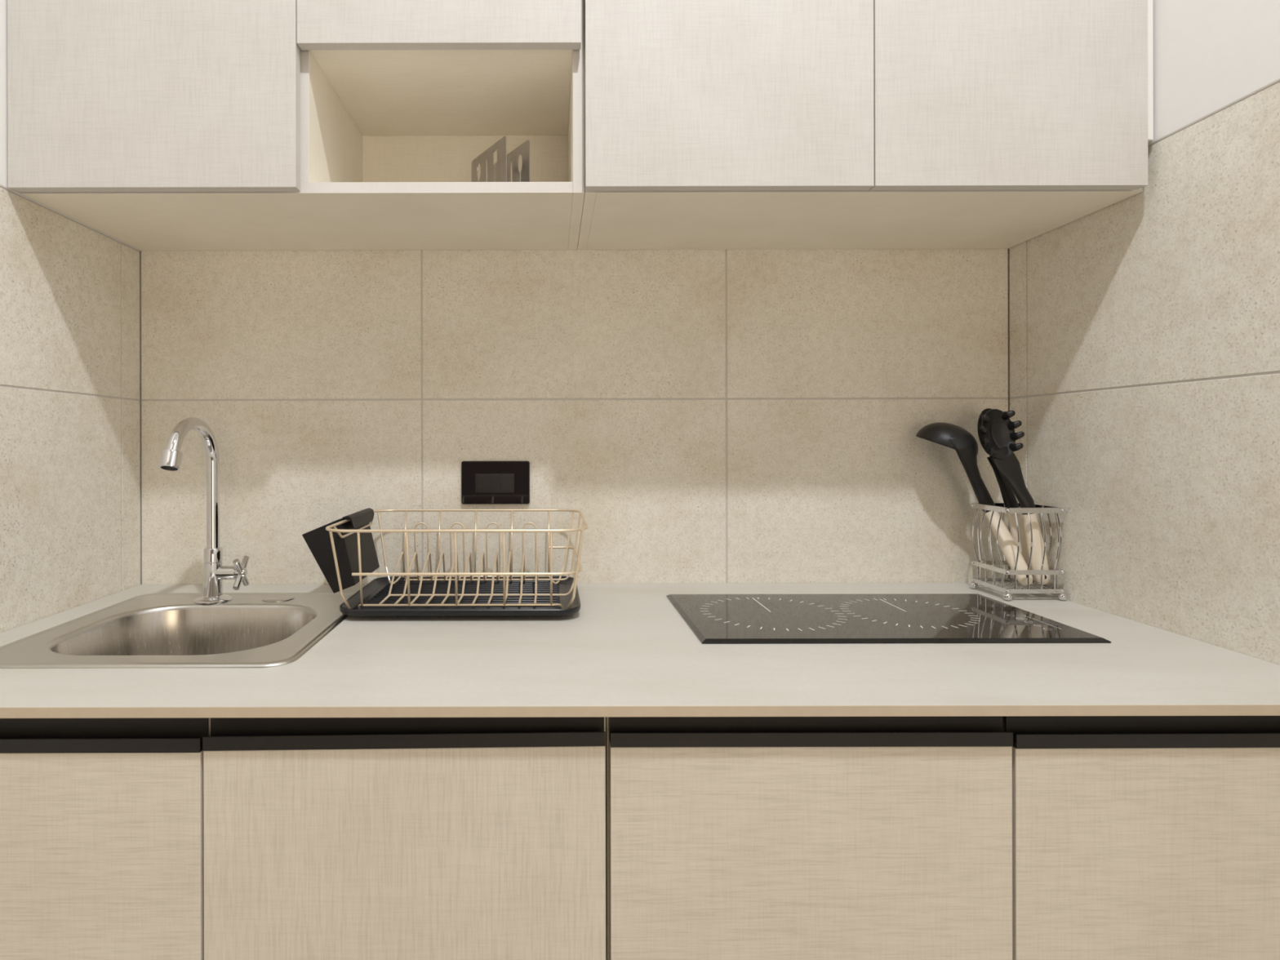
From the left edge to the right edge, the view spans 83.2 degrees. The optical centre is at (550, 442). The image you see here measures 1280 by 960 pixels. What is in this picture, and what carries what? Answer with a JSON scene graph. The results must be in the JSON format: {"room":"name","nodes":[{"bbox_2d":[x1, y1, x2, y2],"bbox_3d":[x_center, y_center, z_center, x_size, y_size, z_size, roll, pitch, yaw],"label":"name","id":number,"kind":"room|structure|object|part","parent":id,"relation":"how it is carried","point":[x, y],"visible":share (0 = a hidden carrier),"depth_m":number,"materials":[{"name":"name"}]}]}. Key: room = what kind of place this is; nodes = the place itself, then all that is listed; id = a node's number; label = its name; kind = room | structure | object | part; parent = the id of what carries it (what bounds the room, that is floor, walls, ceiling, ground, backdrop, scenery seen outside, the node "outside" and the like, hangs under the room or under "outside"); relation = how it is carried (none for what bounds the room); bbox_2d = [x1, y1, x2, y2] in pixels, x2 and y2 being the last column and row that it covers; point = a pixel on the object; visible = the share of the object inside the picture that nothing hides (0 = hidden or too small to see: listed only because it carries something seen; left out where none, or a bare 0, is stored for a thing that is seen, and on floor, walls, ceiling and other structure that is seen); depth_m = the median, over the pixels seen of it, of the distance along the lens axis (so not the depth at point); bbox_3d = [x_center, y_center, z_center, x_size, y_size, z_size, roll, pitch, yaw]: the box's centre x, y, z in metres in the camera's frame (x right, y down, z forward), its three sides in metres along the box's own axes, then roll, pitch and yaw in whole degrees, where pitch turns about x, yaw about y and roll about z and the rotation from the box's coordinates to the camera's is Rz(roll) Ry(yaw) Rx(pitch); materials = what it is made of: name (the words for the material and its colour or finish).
{"room":"kitchen","nodes":[
{"label":"kitchen","id":0,"kind":"room"},
{"bbox_2d":[0,0,141,252],"bbox_3d":[-0.751,-1.045,0.722,0.009,1.394,1.173,0,0,0],"label":"wall","id":1,"kind":"structure","parent":0,"point":[3,3],"depth_m":0.98,"materials":[{"name":"white paint"}]},
{"bbox_2d":[0,186,140,633],"bbox_3d":[-0.750,0.005,0.718,0.008,0.706,1.165,0,0,0],"label":"wall tiles","id":2,"kind":"structure","parent":1,"relation":"attached to","point":[70,452],"depth_m":1.10,"materials":[{"name":"beige tile"}]},
{"bbox_2d":[139,248,1009,584],"bbox_3d":[0.043,-0.294,1.364,1.820,2.900,0.112,0,0,0],"label":"wall","id":3,"kind":"structure","parent":0,"point":[1008,248],"depth_m":1.31,"materials":[{"name":"white paint"}]},
{"bbox_2d":[7,0,584,250],"bbox_3d":[-0.348,-0.717,1.139,0.791,0.734,0.321,0,0,0],"label":"upper cabinet","id":4,"kind":"object","parent":3,"relation":"attached to","point":[149,125],"visible":1,"depth_m":0.99,"materials":[{"name":"wood"}]},
{"bbox_3d":[-0.547,-0.715,0.987,0.395,0.732,0.018,0,0,0],"label":"door","id":5,"kind":"part","parent":4,"relation":"part of","materials":[{"name":"wood"}]},
{"bbox_3d":[-0.153,-0.814,0.987,0.389,0.535,0.018,0,0,0],"label":"flap door","id":6,"kind":"part","parent":4,"relation":"part of","materials":[{"name":"wood"}]},
{"bbox_2d":[471,136,529,182],"bbox_3d":[-0.080,-0.411,1.116,0.037,0.090,0.123,0,0,-32],"label":"decorative house figurine","id":7,"kind":"object","parent":4,"relation":"in","point":[500,171],"visible":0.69,"depth_m":1.10,"materials":[{"name":"wood"}]},
{"bbox_3d":[-0.097,-0.411,1.109,0.001,0.090,0.117,0,0,-32],"label":"plate","id":8,"kind":"part","parent":7,"relation":"part of","materials":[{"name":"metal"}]},
{"bbox_3d":[-0.063,-0.411,1.123,0.001,0.090,0.117,0,0,-32],"label":"plate","id":9,"kind":"part","parent":7,"relation":"part of","materials":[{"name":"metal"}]},
{"bbox_2d":[141,248,1008,584],"bbox_3d":[0.044,-0.028,1.304,1.580,0.768,0.008,0,0,0],"label":"wall tiles","id":10,"kind":"structure","parent":3,"relation":"attached to","point":[751,415],"depth_m":1.30,"materials":[{"name":"beige tile"}]},
{"bbox_2d":[461,461,529,504],"bbox_3d":[-0.100,0.072,1.295,0.124,0.078,0.010,0,0,0],"label":"wall socket","id":11,"kind":"object","parent":10,"relation":"attached to","point":[482,482],"visible":1,"depth_m":1.29,"materials":[{"name":"black plastic"}]},
{"bbox_2d":[477,475,490,491],"bbox_3d":[-0.120,0.073,1.291,0.024,0.028,0.001,0,0,0],"label":"outlet","id":12,"kind":"object","parent":11,"relation":"attached to","point":[483,482],"depth_m":1.29,"materials":[{"name":"black plastic"}]},
{"bbox_2d":[500,475,512,491],"bbox_3d":[-0.079,0.073,1.291,0.022,0.028,0.001,0,0,0],"label":"outlet","id":13,"kind":"object","parent":11,"relation":"attached to","point":[506,482],"depth_m":1.29,"materials":[{"name":"black plastic"}]},
{"bbox_2d":[577,0,1147,249],"bbox_3d":[0.439,-0.718,1.139,0.782,0.734,0.321,0,0,0],"label":"upper cabinet","id":14,"kind":"object","parent":3,"relation":"attached to","point":[709,124],"visible":0.99,"depth_m":0.98,"materials":[{"name":"wood"}]},
{"bbox_3d":[0.245,-0.717,0.987,0.395,0.732,0.018,0,0,0],"label":"door","id":15,"kind":"part","parent":14,"relation":"part of","materials":[{"name":"wood"}]},
{"bbox_3d":[0.630,-0.718,0.987,0.373,0.732,0.018,0,0,0],"label":"door","id":16,"kind":"part","parent":14,"relation":"part of","materials":[{"name":"wood"}]},
{"bbox_2d":[1147,0,1153,142],"bbox_3d":[0.823,-0.751,0.991,0.009,0.670,0.020,0,0,0],"label":"trim","id":17,"kind":"structure","parent":14,"relation":"attached to","point":[1150,71],"depth_m":0.98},
{"bbox_2d":[1147,0,1279,146],"bbox_3d":[0.835,-1.080,0.726,0.009,1.332,1.165,0,0,0],"label":"wall","id":18,"kind":"structure","parent":0,"point":[1209,56],"depth_m":0.91,"materials":[{"name":"white paint"}]},
{"bbox_2d":[1008,81,1279,665],"bbox_3d":[0.838,-0.030,0.722,0.008,0.768,1.157,0,0,0],"label":"wall tiles","id":19,"kind":"structure","parent":18,"relation":"attached to","point":[1144,326],"depth_m":0.96,"materials":[{"name":"beige tile"}]},
{"bbox_3d":[-0.721,1.187,-0.190,3.354,0.060,3.220,0,0,0],"label":"floor","id":20,"kind":"structure","parent":0,"visible":0},
{"bbox_2d":[0,716,605,959],"bbox_3d":[-0.343,0.713,0.995,0.800,0.888,0.569,0,0,0],"label":"base cabinet","id":21,"kind":"object","parent":20,"relation":"on","point":[193,838],"visible":0.82,"depth_m":0.71,"materials":[{"name":"wood"}]},
{"bbox_3d":[-0.545,0.681,0.721,0.394,0.743,0.018,0,0,0],"label":"door","id":22,"kind":"part","parent":21,"relation":"part of","materials":[{"name":"wood"}]},
{"bbox_3d":[-0.546,0.290,0.720,0.394,0.039,0.018,0,0,0],"label":"handle","id":23,"kind":"part","parent":21,"relation":"part of","materials":[{"name":"black metal"}]},
{"bbox_3d":[-0.146,0.288,0.720,0.400,0.037,0.018,0,0,0],"label":"handle","id":24,"kind":"part","parent":21,"relation":"part of","materials":[{"name":"black metal"}]},
{"bbox_3d":[-0.145,0.677,0.721,0.400,0.748,0.018,0,0,0],"label":"door","id":25,"kind":"part","parent":21,"relation":"part of","materials":[{"name":"wood"}]},
{"bbox_2d":[0,582,1279,718],"bbox_3d":[0.044,0.261,0.997,1.579,0.011,0.605,0,0,0],"label":"countertop","id":26,"kind":"structure","parent":21,"relation":"on","point":[627,651],"depth_m":0.79,"materials":[{"name":"white stone"}]},
{"bbox_2d":[0,592,355,668],"bbox_3d":[-0.493,0.333,1.011,0.389,0.163,0.394,0,0,0],"label":"sink","id":27,"kind":"object","parent":26,"relation":"in","point":[161,629],"visible":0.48,"depth_m":1.09,"materials":[{"name":"metal"}]},
{"bbox_2d":[158,417,249,604],"bbox_3d":[-0.532,0.108,1.095,0.082,0.293,0.173,0,0,0],"label":"kitchen faucet","id":28,"kind":"object","parent":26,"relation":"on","point":[171,459],"visible":1,"depth_m":1.14,"materials":[{"name":"silver metal"}]},
{"bbox_3d":[-0.544,0.068,1.091,0.019,0.213,0.143,0,0,0],"label":"spout","id":29,"kind":"part","parent":28,"relation":"part of","materials":[{"name":"silver metal"}]},
{"bbox_3d":[-0.500,0.209,1.153,0.017,0.050,0.046,0,0,0],"label":"cross handle","id":30,"kind":"part","parent":28,"relation":"part of","materials":[{"name":"silver metal"}]},
{"bbox_2d":[339,575,580,616],"bbox_3d":[-0.133,0.245,1.149,0.355,0.013,0.259,0,0,0],"label":"drip tray","id":31,"kind":"object","parent":26,"relation":"on","point":[378,588],"visible":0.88,"depth_m":1.11,"materials":[{"name":"black plastic"}]},
{"bbox_2d":[325,508,588,608],"bbox_3d":[-0.132,0.181,1.123,0.372,0.126,0.301,0,0,0],"label":"dish rack","id":32,"kind":"object","parent":31,"relation":"on","point":[456,575],"visible":0.99,"depth_m":1.10,"materials":[{"name":"beige metal"}]},
{"bbox_3d":[-0.300,0.182,1.015,0.007,0.125,0.058,0,0,13],"label":"corner leg","id":33,"kind":"part","parent":32,"relation":"part of","materials":[{"name":"beige metal"}]},
{"bbox_2d":[302,507,379,593],"bbox_3d":[-0.338,0.171,1.163,0.080,0.116,0.157,0,0,0],"label":"holder","id":34,"kind":"object","parent":32,"relation":"hanging from","point":[318,540],"visible":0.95,"depth_m":1.08,"materials":[{"name":"black plastic"}]},
{"bbox_3d":[-0.287,0.182,1.245,0.048,0.124,0.024,0,0,20],"label":"corner leg","id":35,"kind":"part","parent":32,"relation":"part of","materials":[{"name":"beige metal"}]},
{"bbox_3d":[-0.117,0.185,1.132,0.325,0.004,0.258,0,0,0],"label":"rail","id":36,"kind":"part","parent":32,"relation":"part of","materials":[{"name":"beige metal"}]},
{"bbox_3d":[0.023,0.182,1.245,0.048,0.124,0.024,0,0,-20],"label":"corner leg","id":37,"kind":"part","parent":32,"relation":"part of","materials":[{"name":"beige metal"}]},
{"bbox_3d":[0.036,0.182,1.015,0.007,0.125,0.060,0,0,-20],"label":"corner leg","id":38,"kind":"part","parent":32,"relation":"part of","materials":[{"name":"beige metal"}]},
{"bbox_2d":[666,593,1111,644],"bbox_3d":[0.452,0.252,1.046,0.519,0.005,0.279,0,0,0],"label":"induction hob","id":39,"kind":"object","parent":26,"relation":"in","point":[882,618],"visible":1,"depth_m":1.00,"materials":[{"name":"black glass"}]},
{"bbox_2d":[968,502,1067,600],"bbox_3d":[0.779,0.179,1.196,0.106,0.149,0.111,0,0,0],"label":"utensil basket","id":40,"kind":"object","parent":26,"relation":"on","point":[1009,586],"visible":0.88,"depth_m":1.16,"materials":[{"name":"silver metal"}]},
{"bbox_2d":[915,422,1032,586],"bbox_3d":[0.712,0.100,1.212,0.099,0.270,0.170,0,0,-42],"label":"ladle","id":41,"kind":"object","parent":40,"relation":"in","point":[954,437],"visible":0.97,"depth_m":1.20,"materials":[{"name":"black plastic"}]},
{"bbox_3d":[0.765,0.175,1.194,0.027,0.119,0.076,0,0,-23],"label":"handle","id":42,"kind":"part","parent":41,"relation":"part of","materials":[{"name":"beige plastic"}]},
{"bbox_2d":[977,408,1034,580],"bbox_3d":[0.782,0.087,1.228,0.087,0.292,0.039,0,0,25],"label":"serving spoon","id":43,"kind":"object","parent":40,"relation":"in","point":[1010,500],"visible":0.39,"depth_m":1.22,"materials":[{"name":"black plastic"}]},
{"bbox_3d":[0.799,0.174,1.213,0.044,0.118,0.025,0,0,34],"label":"handle","id":44,"kind":"part","parent":43,"relation":"part of","materials":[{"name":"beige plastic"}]},
{"bbox_2d":[979,408,1049,584],"bbox_3d":[0.762,0.088,1.181,0.113,0.289,0.037,0,0,0],"label":"server","id":45,"kind":"object","parent":40,"relation":"in","point":[997,430],"visible":0.97,"depth_m":1.18,"materials":[{"name":"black plastic"}]},
{"bbox_3d":[0.797,0.173,1.174,0.043,0.118,0.022,0,0,0],"label":"handle","id":46,"kind":"part","parent":45,"relation":"part of","materials":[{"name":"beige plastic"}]},
{"bbox_3d":[0.779,0.109,1.196,0.096,0.008,0.101,0,0,0],"label":"rail","id":47,"kind":"part","parent":40,"relation":"part of","materials":[{"name":"silver metal"}]},
{"bbox_3d":[0.779,0.209,1.196,0.096,0.008,0.101,0,0,0],"label":"rail","id":48,"kind":"part","parent":40,"relation":"part of","materials":[{"name":"silver metal"}]},
{"bbox_3d":[0.779,0.239,1.196,0.096,0.008,0.101,0,0,0],"label":"rail","id":49,"kind":"part","parent":40,"relation":"part of","materials":[{"name":"silver metal"}]},
{"bbox_2d":[605,715,1279,959],"bbox_3d":[0.446,0.711,0.995,0.775,0.888,0.569,0,0,0],"label":"base cabinet","id":50,"kind":"object","parent":20,"relation":"on","point":[973,837],"visible":0.82,"depth_m":0.71,"materials":[{"name":"wood"}]},
{"bbox_3d":[0.261,0.677,0.721,0.400,0.747,0.018,0,0,0],"label":"door","id":51,"kind":"part","parent":50,"relation":"part of","materials":[{"name":"wood"}]},
{"bbox_3d":[0.260,0.286,0.720,0.400,0.034,0.018,0,0,0],"label":"handle","id":52,"kind":"part","parent":50,"relation":"part of","materials":[{"name":"black metal"}]},
{"bbox_3d":[0.647,0.286,0.720,0.367,0.036,0.018,0,0,0],"label":"handle","id":53,"kind":"part","parent":50,"relation":"part of","materials":[{"name":"black metal"}]},
{"bbox_3d":[0.648,0.677,0.721,0.367,0.746,0.018,0,0,0],"label":"door","id":54,"kind":"part","parent":50,"relation":"part of","materials":[{"name":"wood"}]}
]}

